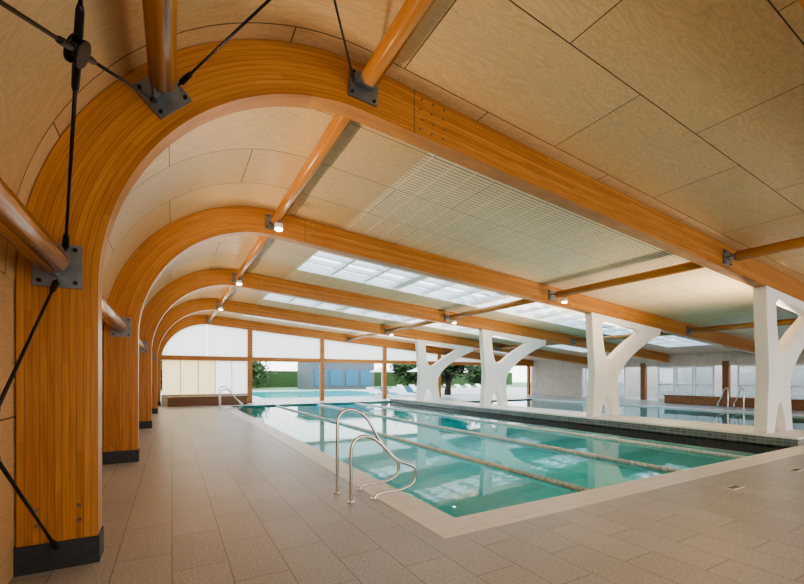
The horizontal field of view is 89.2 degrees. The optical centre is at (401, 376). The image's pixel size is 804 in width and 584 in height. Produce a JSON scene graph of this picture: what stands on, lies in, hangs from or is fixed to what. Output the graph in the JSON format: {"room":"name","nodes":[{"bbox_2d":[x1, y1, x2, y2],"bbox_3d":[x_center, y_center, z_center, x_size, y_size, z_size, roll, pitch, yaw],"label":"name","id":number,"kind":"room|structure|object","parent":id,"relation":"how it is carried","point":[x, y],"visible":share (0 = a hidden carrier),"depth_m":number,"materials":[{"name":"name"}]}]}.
{"room":"indoor swimming pool","nodes":[
{"label":"indoor swimming pool","id":0,"kind":"room"},
{"bbox_2d":[0,272,102,583],"bbox_3d":[-5.930,0.388,8.263,0.150,2.225,30.220,0,0,-29],"label":"wall","id":1,"kind":"structure","parent":0,"point":[7,285],"depth_m":2.96,"materials":[{"name":"brown wood"}]},
{"bbox_2d":[161,330,530,404],"bbox_3d":[-0.830,-0.625,28.343,27.420,4.250,0.200,0,0,-29],"label":"wall","id":2,"kind":"structure","parent":0,"point":[164,401],"depth_m":25.60,"materials":[{"name":"brown wood"}]},
{"bbox_2d":[162,360,247,394],"bbox_3d":[-10.841,0.015,22.702,4.300,1.870,0.060,0,0,-29],"label":"window","id":3,"kind":"structure","parent":2,"relation":"in","point":[179,377],"depth_m":22.61,"materials":[{"name":"white glass"}]},
{"bbox_2d":[162,324,480,361],"bbox_3d":[-3.030,-2.045,27.103,22.270,1.770,0.001,0,0,-29],"label":"clerestory window","id":4,"kind":"structure","parent":2,"relation":"in","point":[202,339],"depth_m":24.27,"materials":[{"name":"clear glass"}]},
{"bbox_2d":[0,0,803,360],"bbox_3d":[6.459,-2.113,15.244,28.379,2.775,30.220,0,0,-29],"label":"ceiling","id":5,"kind":"structure","parent":0,"point":[692,111],"depth_m":5.33,"materials":[{"name":"brown wood"}]},
{"bbox_2d":[243,315,507,353],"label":"skylight window","id":6,"kind":"structure","parent":5,"relation":"attached to","point":[243,315],"depth_m":24.11,"materials":[{"name":"glass"}]},
{"bbox_2d":[262,293,586,352],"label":"skylight window","id":7,"kind":"structure","parent":5,"relation":"attached to","point":[274,297],"depth_m":19.55,"materials":[{"name":"glass"}]},
{"bbox_2d":[296,250,711,346],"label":"skylight window","id":8,"kind":"structure","parent":5,"relation":"attached to","point":[402,285],"depth_m":14.40,"materials":[{"name":"glass"}]},
{"bbox_2d":[9,394,803,583],"bbox_3d":[7.688,1.500,16.097,31.600,0.001,30.500,0,0,-29],"label":"floor","id":9,"kind":"structure","parent":0,"point":[210,496],"depth_m":4.01,"materials":[{"name":"tile"}]},
{"bbox_2d":[166,395,247,406],"bbox_3d":[-10.298,1.265,21.739,3.900,0.470,0.630,0,0,-29],"label":"bench","id":10,"kind":"object","parent":9,"relation":"on","point":[191,400],"visible":0.99,"depth_m":21.42,"materials":[{"name":"brown wood"}]},
{"bbox_2d":[219,386,242,410],"bbox_3d":[-7.765,0.960,18.466,0.970,1.108,0.690,0,0,-29],"label":"rails","id":11,"kind":"object","parent":9,"relation":"on","point":[240,402],"visible":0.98,"depth_m":18.38,"materials":[{"name":"silver metal"}]},
{"bbox_2d":[158,315,532,405],"bbox_3d":[-1.017,-0.963,28.249,28.037,4.925,0.244,0,0,-29],"label":"beam","id":12,"kind":"structure","parent":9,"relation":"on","point":[186,322],"depth_m":24.78,"materials":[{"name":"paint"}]},
{"bbox_2d":[346,333,379,341],"bbox_3d":[-2.177,-2.478,24.439,0.363,0.326,5.280,0,0,-29],"label":"pole","id":13,"kind":"object","parent":12,"relation":"attached to","point":[349,339],"visible":0.51,"depth_m":24.88,"materials":[{"name":"wood"}]},
{"bbox_2d":[445,348,479,353],"bbox_3d":[4.705,-1.846,28.317,0.363,0.326,5.280,0,0,-29],"label":"pole","id":14,"kind":"object","parent":12,"relation":"attached to","point":[475,349],"visible":0.35,"depth_m":29.94,"materials":[{"name":"wood"}]},
{"bbox_2d":[152,298,587,413],"bbox_3d":[1.683,-0.963,23.457,28.037,4.925,0.244,0,0,-29],"label":"beam","id":15,"kind":"structure","parent":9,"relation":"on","point":[175,314],"depth_m":19.58,"materials":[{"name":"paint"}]},
{"bbox_2d":[206,311,217,322],"bbox_3d":[-9.391,-3.160,20.374,0.363,0.326,5.280,0,0,-29],"label":"pole","id":16,"kind":"object","parent":15,"relation":"attached to","point":[208,319],"visible":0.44,"depth_m":21.36,"materials":[{"name":"wood"}]},
{"bbox_2d":[334,408,416,503],"bbox_3d":[-0.338,0.960,5.285,0.970,1.108,0.550,0,0,-29],"label":"rails","id":17,"kind":"object","parent":9,"relation":"on","point":[377,439],"visible":1,"depth_m":5.25,"materials":[{"name":"silver metal"}]},
{"bbox_2d":[139,269,668,428],"bbox_3d":[4.383,-0.963,18.666,28.037,4.925,0.244,0,0,-29],"label":"beam","id":18,"kind":"structure","parent":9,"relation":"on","point":[156,308],"depth_m":13.88,"materials":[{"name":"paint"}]},
{"bbox_2d":[139,339,146,352],"bbox_3d":[-6.276,-0.870,9.560,0.300,0.340,5.180,0,0,-29],"label":"pole","id":19,"kind":"object","parent":18,"relation":"attached to","point":[142,344],"visible":0.27,"depth_m":11.79,"materials":[{"name":"wood"}]},
{"bbox_2d":[215,286,234,308],"bbox_3d":[-6.691,-3.160,15.582,0.363,0.326,5.280,0,0,-29],"label":"pole","id":20,"kind":"object","parent":18,"relation":"attached to","point":[229,290],"visible":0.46,"depth_m":15.94,"materials":[{"name":"wood"}]},
{"bbox_2d":[231,236,269,283],"bbox_3d":[-4.016,-3.160,10.834,0.363,0.326,5.180,0,0,-29],"label":"pole","id":21,"kind":"object","parent":18,"relation":"attached to","point":[261,241],"visible":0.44,"depth_m":10.64,"materials":[{"name":"wood"}]},
{"bbox_2d":[236,279,241,284],"bbox_3d":[-5.066,-2.970,12.698,0.160,0.180,0.160,0,0,-29],"label":"ceiling spotlight","id":22,"kind":"object","parent":21,"relation":"hanging from","point":[238,282],"visible":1,"depth_m":12.65,"materials":[{"name":"white paint"}]},
{"bbox_2d":[385,321,436,333],"bbox_3d":[0.523,-2.478,19.647,0.363,0.326,5.280,0,0,-29],"label":"pole","id":23,"kind":"object","parent":18,"relation":"attached to","point":[387,330],"visible":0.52,"depth_m":19.90,"materials":[{"name":"wood"}]},
{"bbox_2d":[444,299,535,321],"bbox_3d":[3.198,-2.478,14.899,0.363,0.326,5.180,0,0,-29],"label":"pole","id":24,"kind":"object","parent":18,"relation":"attached to","point":[448,318],"visible":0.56,"depth_m":14.82,"materials":[{"name":"wood"}]},
{"bbox_2d":[496,342,556,349],"bbox_3d":[7.405,-1.846,23.525,0.363,0.326,5.280,0,0,-29],"label":"pole","id":25,"kind":"object","parent":18,"relation":"attached to","point":[498,347],"visible":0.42,"depth_m":24.73,"materials":[{"name":"wood"}]},
{"bbox_2d":[571,332,672,343],"bbox_3d":[10.081,-1.846,18.777,0.363,0.326,5.180,0,0,-29],"label":"pole","id":26,"kind":"object","parent":18,"relation":"attached to","point":[624,336],"visible":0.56,"depth_m":19.06,"materials":[{"name":"wood"}]},
{"bbox_2d":[13,39,803,576],"bbox_3d":[9.243,-0.963,10.040,28.037,4.925,0.244,0,0,-29],"label":"beam","id":27,"kind":"structure","parent":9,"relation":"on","point":[118,135],"depth_m":3.38,"materials":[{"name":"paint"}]},
{"bbox_2d":[0,177,81,288],"bbox_3d":[-1.971,-0.870,1.920,0.300,0.340,2.920,0,0,-29],"label":"pole","id":28,"kind":"object","parent":27,"relation":"attached to","point":[19,227],"visible":1,"depth_m":2.54,"materials":[{"name":"wood"}]},
{"bbox_2d":[102,296,130,336],"bbox_3d":[-3.846,-0.870,5.248,0.300,0.340,4.280,0,0,-29],"label":"pole","id":29,"kind":"object","parent":27,"relation":"attached to","point":[119,326],"visible":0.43,"depth_m":6.15,"materials":[{"name":"wood"}]},
{"bbox_2d":[133,0,191,119],"bbox_3d":[-1.357,-2.450,2.266,0.452,0.452,2.920,0,0,-29],"label":"pole","id":30,"kind":"object","parent":27,"relation":"attached to","point":[160,16],"visible":0.99,"depth_m":3.05,"materials":[{"name":"wood"}]},
{"bbox_2d":[265,114,352,231],"bbox_3d":[-1.586,-3.160,6.521,0.363,0.326,4.280,0,0,-29],"label":"pole","id":31,"kind":"object","parent":27,"relation":"attached to","point":[338,125],"visible":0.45,"depth_m":5.99,"materials":[{"name":"wood"}]},
{"bbox_2d":[274,221,282,230],"bbox_3d":[-2.415,-2.970,7.994,0.160,0.180,0.160,0,0,-29],"label":"ceiling spotlight","id":32,"kind":"object","parent":31,"relation":"hanging from","point":[278,226],"visible":1,"depth_m":7.93,"materials":[{"name":"white paint"}]},
{"bbox_2d":[347,0,436,107],"bbox_3d":[0.290,-3.160,3.193,0.363,0.326,2.920,0,0,-29],"label":"pole","id":33,"kind":"object","parent":27,"relation":"attached to","point":[412,13],"visible":0.97,"depth_m":3.86,"materials":[{"name":"wood"}]},
{"bbox_2d":[548,262,704,301],"bbox_3d":[5.628,-2.478,10.586,0.363,0.326,4.280,0,0,-29],"label":"pole","id":34,"kind":"object","parent":27,"relation":"attached to","point":[688,266],"visible":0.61,"depth_m":10.30,"materials":[{"name":"wood"}]},
{"bbox_2d":[561,296,566,302],"bbox_3d":[4.798,-2.288,12.059,0.160,0.180,0.160,0,0,-29],"label":"ceiling spotlight","id":35,"kind":"object","parent":34,"relation":"hanging from","point":[563,300],"visible":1,"depth_m":12.00,"materials":[{"name":"white paint"}]},
{"bbox_2d":[686,318,796,334],"bbox_3d":[12.511,-1.846,14.464,0.363,0.326,4.280,0,0,-29],"label":"pole","id":36,"kind":"object","parent":27,"relation":"attached to","point":[784,321],"visible":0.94,"depth_m":15.04,"materials":[{"name":"wood"}]},
{"bbox_2d":[722,236,803,266],"bbox_3d":[7.503,-2.478,7.258,0.363,0.326,2.920,0,0,-29],"label":"pole","id":37,"kind":"object","parent":27,"relation":"attached to","point":[796,243],"visible":1,"depth_m":7.94,"materials":[{"name":"wood"}]},
{"bbox_2d":[103,206,754,464],"bbox_3d":[7.034,-0.963,13.961,28.037,4.925,0.244,0,0,-29],"label":"beam","id":38,"kind":"structure","parent":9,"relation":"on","point":[130,291],"depth_m":8.03,"materials":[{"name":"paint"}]},
{"bbox_2d":[222,397,803,538],"bbox_3d":[0.433,2.030,15.223,11.300,1.440,19.900,0,0,-29],"label":"swimming pool","id":39,"kind":"object","parent":9,"relation":"in","point":[450,496],"visible":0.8,"depth_m":12.00,"materials":[{"name":"teal liquid"}]},
{"bbox_2d":[275,405,589,491],"bbox_3d":[-2.137,1.545,13.775,0.084,0.084,19.100,0,0,-29],"label":"lane rope","id":40,"kind":"object","parent":39,"relation":"on","point":[483,462],"visible":0.9,"depth_m":7.49,"materials":[{"name":"white"}]},
{"bbox_2d":[415,339,473,399],"bbox_3d":[2.563,-0.399,23.953,4.055,3.447,0.260,0,0,-29],"label":"support","id":41,"kind":"object","parent":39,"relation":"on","point":[427,375],"visible":1,"depth_m":23.31,"materials":[{"name":"white paint"}]},
{"bbox_2d":[317,404,680,472],"bbox_3d":[-0.134,1.545,14.904,0.084,0.084,19.100,0,0,-29],"label":"lane rope","id":42,"kind":"object","parent":39,"relation":"on","point":[613,459],"visible":0.81,"depth_m":8.89,"materials":[{"name":"white"}]},
{"bbox_2d":[479,329,545,406],"bbox_3d":[5.263,-0.399,19.161,4.055,3.447,0.260,0,0,-29],"label":"support","id":43,"kind":"object","parent":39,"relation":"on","point":[494,374],"visible":1,"depth_m":18.51,"materials":[{"name":"white paint"}]},
{"bbox_2d":[355,402,746,458],"bbox_3d":[1.870,1.545,16.033,0.084,0.084,19.100,0,0,-29],"label":"lane rope","id":44,"kind":"object","parent":39,"relation":"on","point":[711,453],"visible":0.91,"depth_m":10.35,"materials":[{"name":"white"}]},
{"bbox_2d":[585,312,660,416],"bbox_3d":[7.914,-0.399,14.457,4.055,3.447,0.260,0,0,-29],"label":"support","id":45,"kind":"object","parent":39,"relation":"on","point":[604,371],"visible":1,"depth_m":13.75,"materials":[{"name":"white paint"}]},
{"bbox_2d":[753,285,803,433],"bbox_3d":[10.123,-0.399,10.536,4.055,3.447,0.260,0,0,-29],"label":"support","id":46,"kind":"object","parent":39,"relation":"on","point":[775,359],"visible":1,"depth_m":9.67,"materials":[{"name":"white paint"}]},
{"bbox_2d":[462,398,803,429],"bbox_3d":[9.661,1.947,18.931,8.380,0.906,17.300,0,0,-29],"label":"pool","id":47,"kind":"object","parent":9,"relation":"in","point":[734,417],"visible":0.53,"depth_m":18.11,"materials":[{"name":"teal liquid"}]},
{"bbox_2d":[717,387,744,410],"bbox_3d":[14.751,0.995,18.298,1.023,1.037,0.690,0,0,-29],"label":"rails","id":48,"kind":"object","parent":9,"relation":"on","point":[726,387],"visible":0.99,"depth_m":18.34,"materials":[{"name":"silver metal"}]},
{"bbox_2d":[663,395,803,410],"bbox_3d":[17.271,1.265,20.062,0.630,0.470,8.100,0,0,-29],"label":"bench","id":49,"kind":"object","parent":9,"relation":"on","point":[796,404],"visible":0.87,"depth_m":21.20,"materials":[{"name":"brown wood"}]},
{"bbox_2d":[724,485,743,489],"bbox_3d":[4.512,1.496,5.538,0.300,0.009,0.120,0,0,-29],"label":"floor drain grate","id":50,"kind":"object","parent":9,"relation":"on","point":[733,487],"visible":1,"depth_m":5.52,"materials":[{"name":"beige metal"}]},
{"bbox_2d":[787,468,803,471],"bbox_3d":[6.342,1.496,6.569,0.300,0.009,0.120,0,0,-29],"label":"floor drain grate","id":51,"kind":"object","parent":9,"relation":"on","point":[793,469],"visible":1,"depth_m":6.56,"materials":[{"name":"grey metal"}]},
{"bbox_2d":[797,0,803,9],"bbox_3d":[10.784,-0.963,7.305,28.037,4.925,0.244,0,0,-29],"label":"beam","id":52,"kind":"structure","parent":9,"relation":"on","point":[801,2],"depth_m":3.00,"materials":[{"name":"paint"}]},
{"bbox_2d":[0,279,59,549],"bbox_3d":[-1.971,0.290,1.920,0.058,2.096,2.852,0,0,-29],"label":"brace","id":53,"kind":"object","parent":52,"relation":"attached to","point":[54,544],"visible":1,"depth_m":2.51,"materials":[{"name":"black metal"}]},
{"bbox_2d":[0,0,157,250],"bbox_3d":[-1.664,-1.670,2.093,0.633,1.378,2.849,0,0,-29],"label":"brace","id":54,"kind":"object","parent":52,"relation":"attached to","point":[77,51],"visible":1,"depth_m":2.11,"materials":[{"name":"black metal"}]},
{"bbox_2d":[178,0,355,85],"bbox_3d":[-0.534,-2.855,2.729,1.667,0.637,2.850,0,0,-29],"label":"brace","id":55,"kind":"object","parent":52,"relation":"attached to","point":[188,75],"visible":1,"depth_m":3.36,"materials":[{"name":"black metal"}]},
{"bbox_2d":[531,348,803,399],"bbox_3d":[20.015,0.000,22.882,3.460,3.000,30.220,0,0,-29],"label":"wall","id":56,"kind":"structure","parent":0,"point":[548,377],"depth_m":27.23,"materials":[{"name":"white paint"}]},
{"bbox_2d":[585,368,587,396],"bbox_3d":[13.988,0.425,30.150,0.125,2.150,1.000,0,0,-29],"label":"door","id":57,"kind":"structure","parent":56,"relation":"in","point":[586,383],"depth_m":30.53,"materials":[{"name":"white paint"}]},
{"bbox_2d":[618,367,625,398],"bbox_3d":[15.019,0.425,28.320,0.125,2.150,1.000,0,0,-29],"label":"door","id":58,"kind":"structure","parent":56,"relation":"in","point":[624,383],"depth_m":27.92,"materials":[{"name":"white paint"}]},
{"bbox_2d":[658,366,674,400],"bbox_3d":[16.566,0.425,25.576,0.125,2.150,1.000,0,0,-29],"label":"door","id":59,"kind":"structure","parent":56,"relation":"in","point":[673,367],"depth_m":25.76,"materials":[{"name":"white paint"}]},
{"bbox_2d":[676,366,693,395],"bbox_3d":[17.081,0.425,24.661,0.125,2.150,1.000,0,0,-29],"label":"door","id":60,"kind":"structure","parent":56,"relation":"in","point":[677,367],"depth_m":24.63,"materials":[{"name":"white paint"}]},
{"bbox_2d":[695,366,714,395],"bbox_3d":[17.596,0.425,23.746,0.125,2.150,1.000,0,0,-29],"label":"door","id":61,"kind":"structure","parent":56,"relation":"in","point":[696,384],"depth_m":23.72,"materials":[{"name":"white paint"}]},
{"bbox_2d":[737,365,755,396],"bbox_3d":[18.627,0.425,21.917,0.125,2.150,1.000,0,0,-29],"label":"door","id":62,"kind":"structure","parent":56,"relation":"in","point":[739,385],"depth_m":22.30,"materials":[{"name":"white paint"}]},
{"bbox_2d":[791,364,803,388],"bbox_3d":[19.658,0.425,20.087,0.125,2.150,1.000,0,0,-29],"label":"door","id":63,"kind":"structure","parent":56,"relation":"in","point":[795,364],"depth_m":20.23,"materials":[{"name":"white paint"}]},
{"label":"outside","id":64,"kind":"structure","parent":0,"visible":0},
{"bbox_2d":[161,382,526,398],"bbox_3d":[-17.736,1.620,62.032,150.000,0.160,74.500,0,0,-29],"label":"lawn","id":65,"kind":"structure","parent":64,"point":[514,384],"depth_m":59.84,"materials":[{"name":"green plant"}]},
{"bbox_2d":[252,361,277,388],"bbox_3d":[-20.284,-0.707,54.266,7.173,5.231,5.908,0,0,32],"label":"tree","id":66,"kind":"object","parent":65,"relation":"on","point":[258,373],"visible":0.34,"depth_m":53.29,"materials":[{"name":"green plant"}]},
{"bbox_2d":[252,389,414,398],"bbox_3d":[-7.951,1.505,38.047,13.100,0.070,16.500,0,0,-29],"label":"pool","id":67,"kind":"object","parent":65,"relation":"on","point":[281,394],"visible":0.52,"depth_m":35.44,"materials":[{"name":"teal liquid"}]},
{"bbox_2d":[297,362,373,389],"bbox_3d":[-8.799,-0.380,53.811,9.100,3.840,6.400,0,0,-29],"label":"pavilion building","id":68,"kind":"structure","parent":65,"relation":"on","point":[336,375],"depth_m":51.28,"materials":[{"name":"blue glass"}]},
{"bbox_2d":[161,371,511,387],"bbox_3d":[-8.410,0.320,65.852,70.000,2.440,1.000,0,0,-29],"label":"hedge","id":69,"kind":"object","parent":65,"relation":"on","point":[283,378],"visible":0.29,"depth_m":60.89,"materials":[{"name":"green plant"}]},
{"bbox_2d":[389,364,416,385],"bbox_3d":[1.385,-1.039,57.986,7.687,6.281,8.312,0,0,-29],"label":"tree","id":70,"kind":"object","parent":65,"relation":"on","point":[400,370],"visible":0.57,"depth_m":56.60,"materials":[{"name":"green plant"}]},
{"bbox_2d":[441,371,465,386],"bbox_3d":[5.825,-1.040,60.628,5.970,5.538,7.690,0,0,-29],"label":"tree","id":71,"kind":"object","parent":65,"relation":"on","point":[456,376],"visible":0.02,"depth_m":59.49,"materials":[{"name":"green plant"}]},
{"bbox_2d":[430,365,478,394],"bbox_3d":[3.873,-1.088,34.448,5.367,5.333,4.875,0,0,10],"label":"tree","id":72,"kind":"object","parent":65,"relation":"on","point":[449,372],"visible":0.26,"depth_m":34.01,"materials":[{"name":"green plant"}]},
{"bbox_2d":[460,365,481,384],"bbox_3d":[12.217,-0.937,64.345,6.544,6.328,8.240,0,0,16],"label":"tree","id":73,"kind":"object","parent":65,"relation":"on","point":[473,375],"visible":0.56,"depth_m":62.66,"materials":[{"name":"green plant"}]},
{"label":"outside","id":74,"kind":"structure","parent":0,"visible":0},
{"bbox_2d":[161,387,526,401],"bbox_3d":[0.310,1.525,41.209,49.000,0.030,20.500,0,0,-29],"label":"paving","id":75,"kind":"object","parent":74,"point":[510,390],"visible":0.24,"depth_m":33.30,"materials":[{"name":"grey concrete"}]},
{"bbox_2d":[366,387,381,397],"bbox_3d":[-2.037,1.137,30.505,0.600,0.746,1.753,0,0,-29],"label":"sun lounger","id":76,"kind":"object","parent":75,"relation":"on","point":[372,390],"visible":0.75,"depth_m":30.86,"materials":[{"name":"white paint"}]},
{"bbox_2d":[370,367,393,390],"bbox_3d":[-2.212,0.220,44.667,2.772,2.640,2.772,0,0,-7],"label":"patio umbrella","id":77,"kind":"object","parent":75,"relation":"on","point":[380,368],"visible":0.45,"depth_m":43.91,"materials":[{"name":"white fabric"}]},
{"bbox_2d":[392,387,409,396],"bbox_3d":[-0.121,1.137,31.585,0.600,0.746,1.753,0,0,-29],"label":"sun lounger","id":78,"kind":"object","parent":75,"relation":"on","point":[396,389],"visible":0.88,"depth_m":31.89,"materials":[{"name":"white paint"}]},
{"bbox_2d":[397,385,405,391],"bbox_3d":[0.162,1.137,39.435,0.600,0.746,1.753,0,0,-29],"label":"sun lounger","id":79,"kind":"object","parent":75,"relation":"on","point":[401,387],"visible":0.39,"depth_m":39.86,"materials":[{"name":"white paint"}]},
{"bbox_2d":[404,386,415,396],"bbox_3d":[0.838,1.137,32.125,0.600,0.746,1.753,0,0,-29],"label":"sun lounger","id":80,"kind":"object","parent":75,"relation":"on","point":[407,388],"visible":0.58,"depth_m":32.52,"materials":[{"name":"blue fabric"}]},
{"bbox_2d":[454,384,468,391],"bbox_3d":[6.261,1.137,42.871,0.600,0.746,1.753,0,0,-29],"label":"sun lounger","id":81,"kind":"object","parent":75,"relation":"on","point":[458,386],"visible":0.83,"depth_m":43.09,"materials":[{"name":"white paint"}]},
{"bbox_2d":[465,384,479,390],"bbox_3d":[7.480,1.137,43.558,0.600,0.746,1.753,0,0,-29],"label":"sun lounger","id":82,"kind":"object","parent":75,"relation":"on","point":[467,385],"visible":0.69,"depth_m":43.87,"materials":[{"name":"white paint"}]}
]}

